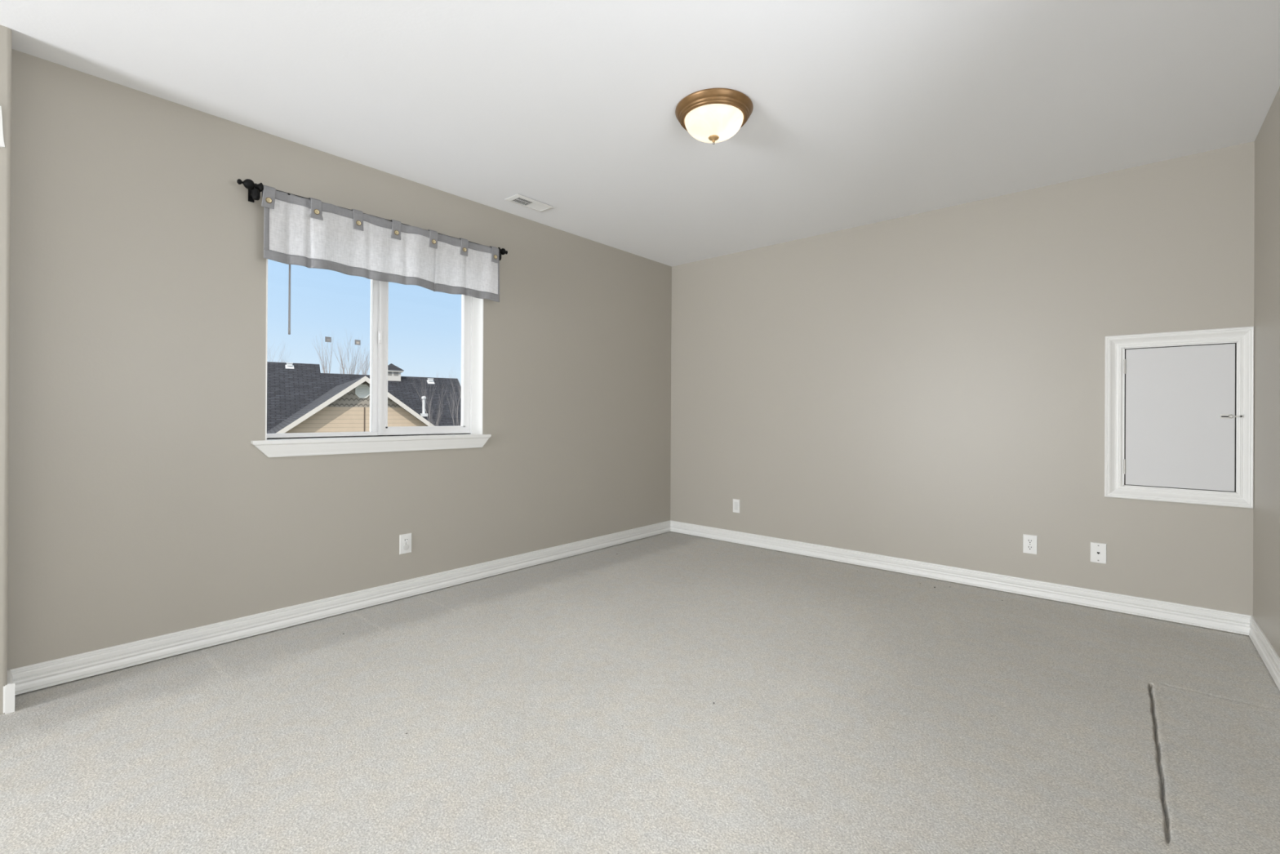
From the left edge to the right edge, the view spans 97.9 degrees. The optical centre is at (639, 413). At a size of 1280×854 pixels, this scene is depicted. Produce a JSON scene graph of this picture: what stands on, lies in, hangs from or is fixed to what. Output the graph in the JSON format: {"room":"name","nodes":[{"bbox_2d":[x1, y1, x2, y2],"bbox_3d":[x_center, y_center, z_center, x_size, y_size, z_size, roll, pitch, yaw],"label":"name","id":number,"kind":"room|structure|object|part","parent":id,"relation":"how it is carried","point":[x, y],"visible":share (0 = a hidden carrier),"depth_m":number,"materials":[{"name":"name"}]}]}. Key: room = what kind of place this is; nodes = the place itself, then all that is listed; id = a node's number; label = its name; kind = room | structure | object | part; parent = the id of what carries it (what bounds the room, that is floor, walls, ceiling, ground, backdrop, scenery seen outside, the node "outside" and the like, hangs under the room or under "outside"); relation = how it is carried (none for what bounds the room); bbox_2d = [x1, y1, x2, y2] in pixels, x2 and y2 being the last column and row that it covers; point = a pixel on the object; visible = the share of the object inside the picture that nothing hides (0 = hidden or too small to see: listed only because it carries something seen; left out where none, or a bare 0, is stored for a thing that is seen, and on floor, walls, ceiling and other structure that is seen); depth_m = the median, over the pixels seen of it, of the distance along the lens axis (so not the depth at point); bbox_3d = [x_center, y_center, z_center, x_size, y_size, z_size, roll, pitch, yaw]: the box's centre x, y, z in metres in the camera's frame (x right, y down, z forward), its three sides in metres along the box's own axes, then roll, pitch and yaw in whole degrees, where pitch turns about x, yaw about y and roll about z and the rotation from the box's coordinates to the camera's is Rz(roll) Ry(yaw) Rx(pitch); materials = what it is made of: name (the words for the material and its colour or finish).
{"room":"empty bedroom","nodes":[
{"label":"empty bedroom","id":0,"kind":"room"},
{"bbox_2d":[0,24,12,715],"bbox_3d":[-3.625,-0.187,0.690,0.365,2.590,3.768,0,0,41],"label":"wall","id":1,"kind":"structure","parent":0,"point":[6,33],"depth_m":1.98,"materials":[{"name":"beige paint"}]},
{"bbox_2d":[0,106,4,147],"bbox_3d":[-2.348,-1.012,1.861,0.012,0.142,0.304,0,0,41],"label":"trim","id":2,"kind":"structure","parent":1,"relation":"attached to","point":[2,141],"depth_m":1.97,"materials":[{"name":"white paint"}]},
{"bbox_2d":[3,670,14,714],"bbox_3d":[-2.311,1.016,2.043,0.171,0.102,0.028,0,0,41],"label":"baseboard","id":3,"kind":"structure","parent":1,"relation":"attached to","point":[9,689],"depth_m":1.99,"materials":[{"name":"white paint"}]},
{"bbox_2d":[7,48,671,695],"bbox_3d":[-1.089,-0.169,3.733,0.220,2.590,4.228,0,0,41],"label":"wall","id":4,"kind":"structure","parent":0,"point":[142,503],"depth_m":2.59,"materials":[{"name":"beige paint"}]},
{"bbox_2d":[8,520,670,695],"bbox_3d":[-1.044,1.022,3.612,0.016,0.097,4.040,0,0,41],"label":"baseboard","id":5,"kind":"structure","parent":4,"relation":"attached to","point":[27,678],"depth_m":2.75,"materials":[{"name":"white paint"}]},
{"bbox_2d":[250,258,491,457],"bbox_3d":[-1.499,-0.420,3.237,0.245,1.274,1.322,0,0,41],"label":"window","id":6,"kind":"structure","parent":4,"relation":"in","point":[380,437],"depth_m":3.28,"materials":[{"name":"white paint"}]},
{"bbox_2d":[288,264,290,334],"bbox_3d":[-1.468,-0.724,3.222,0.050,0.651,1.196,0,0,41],"label":"blind wand","id":7,"kind":"object","parent":6,"relation":"attached to","point":[289,286],"visible":0.18,"depth_m":2.83,"materials":[{"name":"white plastic"}]},
{"bbox_2d":[324,336,331,342],"bbox_3d":[-1.728,-0.410,3.091,0.003,0.029,0.031,0,0,41],"label":"window sticker","id":8,"kind":"object","parent":6,"relation":"attached to","point":[326,339],"visible":1,"depth_m":3.09,"materials":[{"name":"grey"}]},
{"bbox_2d":[355,339,360,345],"bbox_3d":[-1.624,-0.409,3.209,0.003,0.029,0.031,0,0,41],"label":"window sticker","id":9,"kind":"object","parent":6,"relation":"attached to","point":[357,341],"visible":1,"depth_m":3.21,"materials":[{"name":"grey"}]},
{"bbox_3d":[-1.546,-0.457,3.289,0.085,1.188,1.208,0,0,41],"label":"frame","id":10,"kind":"part","parent":6,"relation":"part of","materials":[{"name":"white plastic"}]},
{"bbox_3d":[-1.468,0.142,3.206,0.155,0.018,1.322,0,0,41],"label":"sill","id":11,"kind":"part","parent":6,"relation":"part of","materials":[{"name":"white paint"}]},
{"bbox_3d":[-1.331,-0.455,3.491,0.031,1.165,0.599,0,0,41],"label":"sash","id":12,"kind":"part","parent":6,"relation":"part of","materials":[{"name":"white plastic"}]},
{"bbox_2d":[236,178,507,260],"bbox_3d":[-1.387,-1.046,3.144,0.103,0.090,1.486,0,0,41],"label":"curtain rod","id":13,"kind":"object","parent":4,"relation":"attached to","point":[254,189],"visible":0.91,"depth_m":2.62,"materials":[{"name":"black metal"}]},
{"bbox_3d":[-1.357,-1.066,3.135,0.016,0.016,1.336,0,0,41],"label":"rod","id":14,"kind":"part","parent":13,"relation":"part of","materials":[{"name":"black metal"}]},
{"bbox_2d":[261,184,499,302],"bbox_3d":[-1.354,-0.902,3.125,0.050,0.357,1.316,0,0,41],"label":"window valance","id":15,"kind":"object","parent":13,"relation":"hanging from","point":[312,233],"visible":1,"depth_m":3.02,"materials":[{"name":"fabric"}]},
{"bbox_2d":[399,533,411,554],"bbox_3d":[-1.361,0.759,3.248,0.015,0.114,0.072,0,0,41],"label":"power outlet","id":16,"kind":"object","parent":4,"relation":"attached to","point":[405,540],"visible":1,"depth_m":3.24,"materials":[{"name":"white plastic"}]},
{"bbox_2d":[403,537,408,542],"bbox_3d":[-1.362,0.739,3.248,0.002,0.027,0.034,0,0,41],"label":"receptacle","id":17,"kind":"object","parent":16,"relation":"attached to","point":[405,540],"depth_m":3.24,"materials":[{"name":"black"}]},
{"bbox_2d":[0,531,1279,853],"bbox_3d":[-0.872,1.098,1.058,3.676,0.050,7.698,0,0,41],"label":"floor","id":18,"kind":"structure","parent":0,"point":[566,705],"depth_m":1.92,"materials":[{"name":"carpet"}]},
{"bbox_2d":[0,0,1279,266],"bbox_3d":[-0.884,-1.427,1.086,4.006,0.120,7.958,0,0,41],"label":"ceiling","id":19,"kind":"structure","parent":0,"point":[864,112],"depth_m":2.33,"materials":[{"name":"white paint"}]},
{"bbox_2d":[504,193,554,212],"bbox_3d":[-0.710,-1.355,3.604,0.137,0.012,0.295,0,0,41],"label":"ceiling vent","id":20,"kind":"object","parent":19,"relation":"in","point":[519,199],"visible":1,"depth_m":3.59,"materials":[{"name":"white plastic"}]},
{"bbox_2d":[675,88,753,144],"bbox_3d":[0.330,-1.281,2.495,0.345,0.154,0.345,0,0,41],"label":"ceiling light","id":21,"kind":"object","parent":19,"relation":"attached to","point":[710,115],"visible":1,"depth_m":2.40,"materials":[{"name":"white glass"}]},
{"bbox_3d":[0.330,-1.275,2.495,0.261,0.080,0.261,0,0,41],"label":"lamp shade","id":22,"kind":"part","parent":21,"relation":"part of","materials":[{"name":"beige glass"}]},
{"bbox_2d":[670,141,1254,635],"bbox_3d":[1.704,-0.153,4.000,3.636,2.590,0.150,0,0,41],"label":"wall","id":23,"kind":"structure","parent":0,"point":[927,386],"depth_m":3.55,"materials":[{"name":"beige paint"}]},
{"bbox_2d":[733,498,739,512],"bbox_3d":[0.806,0.775,4.675,0.066,0.114,0.007,0,0,41],"label":"blank plate","id":24,"kind":"object","parent":23,"relation":"attached to","point":[735,502],"visible":1,"depth_m":4.67,"materials":[{"name":"white plastic"}]},
{"bbox_2d":[670,520,1250,635],"bbox_3d":[1.643,1.038,3.936,3.636,0.097,0.016,0,0,41],"label":"baseboard","id":25,"kind":"structure","parent":23,"relation":"attached to","point":[1224,620],"depth_m":3.42,"materials":[{"name":"white paint"}]},
{"bbox_2d":[1022,533,1037,554],"bbox_3d":[2.335,0.783,3.339,0.072,0.114,0.008,0,0,41],"label":"power outlet","id":26,"kind":"object","parent":23,"relation":"attached to","point":[1029,541],"visible":1,"depth_m":3.34,"materials":[{"name":"white plastic"}]},
{"bbox_2d":[1026,545,1033,550],"bbox_3d":[2.333,0.802,3.337,0.034,0.027,0.002,0,0,41],"label":"receptacle","id":27,"kind":"object","parent":26,"relation":"attached to","point":[1028,547],"depth_m":3.34,"materials":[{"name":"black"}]},
{"bbox_2d":[1026,538,1033,543],"bbox_3d":[2.333,0.763,3.337,0.034,0.027,0.002,0,0,41],"label":"receptacle","id":28,"kind":"object","parent":26,"relation":"attached to","point":[1028,540],"depth_m":3.34,"materials":[{"name":"white plastic"}]},
{"bbox_2d":[1089,542,1106,564],"bbox_3d":[2.573,0.783,3.131,0.072,0.114,0.007,0,0,41],"label":"phone jack","id":29,"kind":"object","parent":23,"relation":"attached to","point":[1098,550],"visible":1,"depth_m":3.13,"materials":[{"name":"white plastic"}]},
{"bbox_2d":[1104,325,1254,508],"bbox_3d":[2.803,0.018,2.925,0.563,0.895,0.024,0,0,41],"label":"access hatch","id":30,"kind":"object","parent":23,"relation":"attached to","point":[1180,415],"visible":1,"depth_m":2.92,"materials":[{"name":"white paint"}]},
{"bbox_3d":[2.818,0.019,2.923,0.412,0.740,0.007,0,0,41],"label":"door panel","id":31,"kind":"part","parent":30,"relation":"part of","materials":[{"name":"white paint"}]},
{"bbox_2d":[1253,87,1279,657],"bbox_3d":[0.561,-0.166,-0.185,0.150,2.590,7.958,0,0,41],"label":"wall","id":32,"kind":"structure","parent":0,"point":[1266,510],"depth_m":2.48,"materials":[{"name":"beige paint"}]},
{"bbox_2d":[1248,615,1279,690],"bbox_3d":[0.492,1.025,-0.132,0.016,0.097,7.658,0,0,41],"label":"baseboard","id":33,"kind":"structure","parent":32,"relation":"attached to","point":[1268,654],"depth_m":2.43,"materials":[{"name":"white paint"}]},
{"label":"outside","id":34,"kind":"structure","parent":0,"visible":0},
{"bbox_3d":[-26.652,4.102,43.178,89.400,0.300,150.000,0,0,41],"label":"ground","id":35,"kind":"structure","parent":34,"visible":0},
{"bbox_2d":[266,338,290,362],"bbox_3d":[-25.199,-0.528,37.601,5.380,8.982,3.201,0,0,21],"label":"bare tree","id":36,"kind":"object","parent":35,"relation":"on","point":[274,339],"visible":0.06,"depth_m":36.56,"materials":[{"name":"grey plant"}]},
{"bbox_2d":[313,329,369,374],"bbox_3d":[-21.050,-1.036,39.074,4.154,10.054,1.542,0,0,7],"label":"bare tree","id":37,"kind":"object","parent":35,"relation":"on","point":[354,361],"visible":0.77,"depth_m":39.07,"materials":[{"name":"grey plant"}]},
{"bbox_2d":[332,339,369,374],"bbox_3d":[-21.299,-0.873,41.579,4.196,9.737,1.366,0,0,16],"label":"bare tree","id":38,"kind":"object","parent":35,"relation":"on","point":[341,362],"visible":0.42,"depth_m":41.80,"materials":[{"name":"grey plant"}]},
{"bbox_2d":[266,361,461,433],"bbox_3d":[-18.788,0.495,27.916,20.080,6.950,18.823,0,0,-34],"label":"neighbor house","id":39,"kind":"structure","parent":35,"relation":"on","point":[301,398],"depth_m":28.37,"materials":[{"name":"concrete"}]},
{"bbox_2d":[285,362,293,368],"bbox_3d":[-19.025,-2.583,30.295,0.390,0.350,0.338,0,0,-34],"label":"roof vent","id":40,"kind":"object","parent":39,"relation":"attached to","point":[288,365],"depth_m":30.24,"materials":[{"name":"white metal"}]},
{"bbox_2d":[355,384,369,398],"bbox_3d":[-11.068,-0.893,22.281,0.554,0.554,0.050,0,0,-34],"label":"gable vent","id":41,"kind":"object","parent":39,"relation":"attached to","point":[362,391],"depth_m":22.28,"materials":[{"name":"white"}]},
{"bbox_3d":[-14.375,-2.319,32.439,0.600,0.200,0.020,0,0,-34],"label":"louver panel","id":42,"kind":"part","parent":39,"relation":"part of","materials":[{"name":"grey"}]},
{"bbox_2d":[426,377,434,383],"bbox_3d":[-12.645,-1.948,33.697,0.390,0.350,0.338,0,0,-34],"label":"roof vent","id":43,"kind":"object","parent":39,"relation":"attached to","point":[428,380],"depth_m":33.65,"materials":[{"name":"white metal"}]},
{"bbox_2d":[411,369,461,426],"bbox_3d":[-7.804,1.044,21.952,2.562,5.960,1.496,0,0,-10],"label":"bare tree","id":44,"kind":"object","parent":35,"relation":"on","point":[423,370],"visible":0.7,"depth_m":22.00,"materials":[{"name":"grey plant"}]}
]}

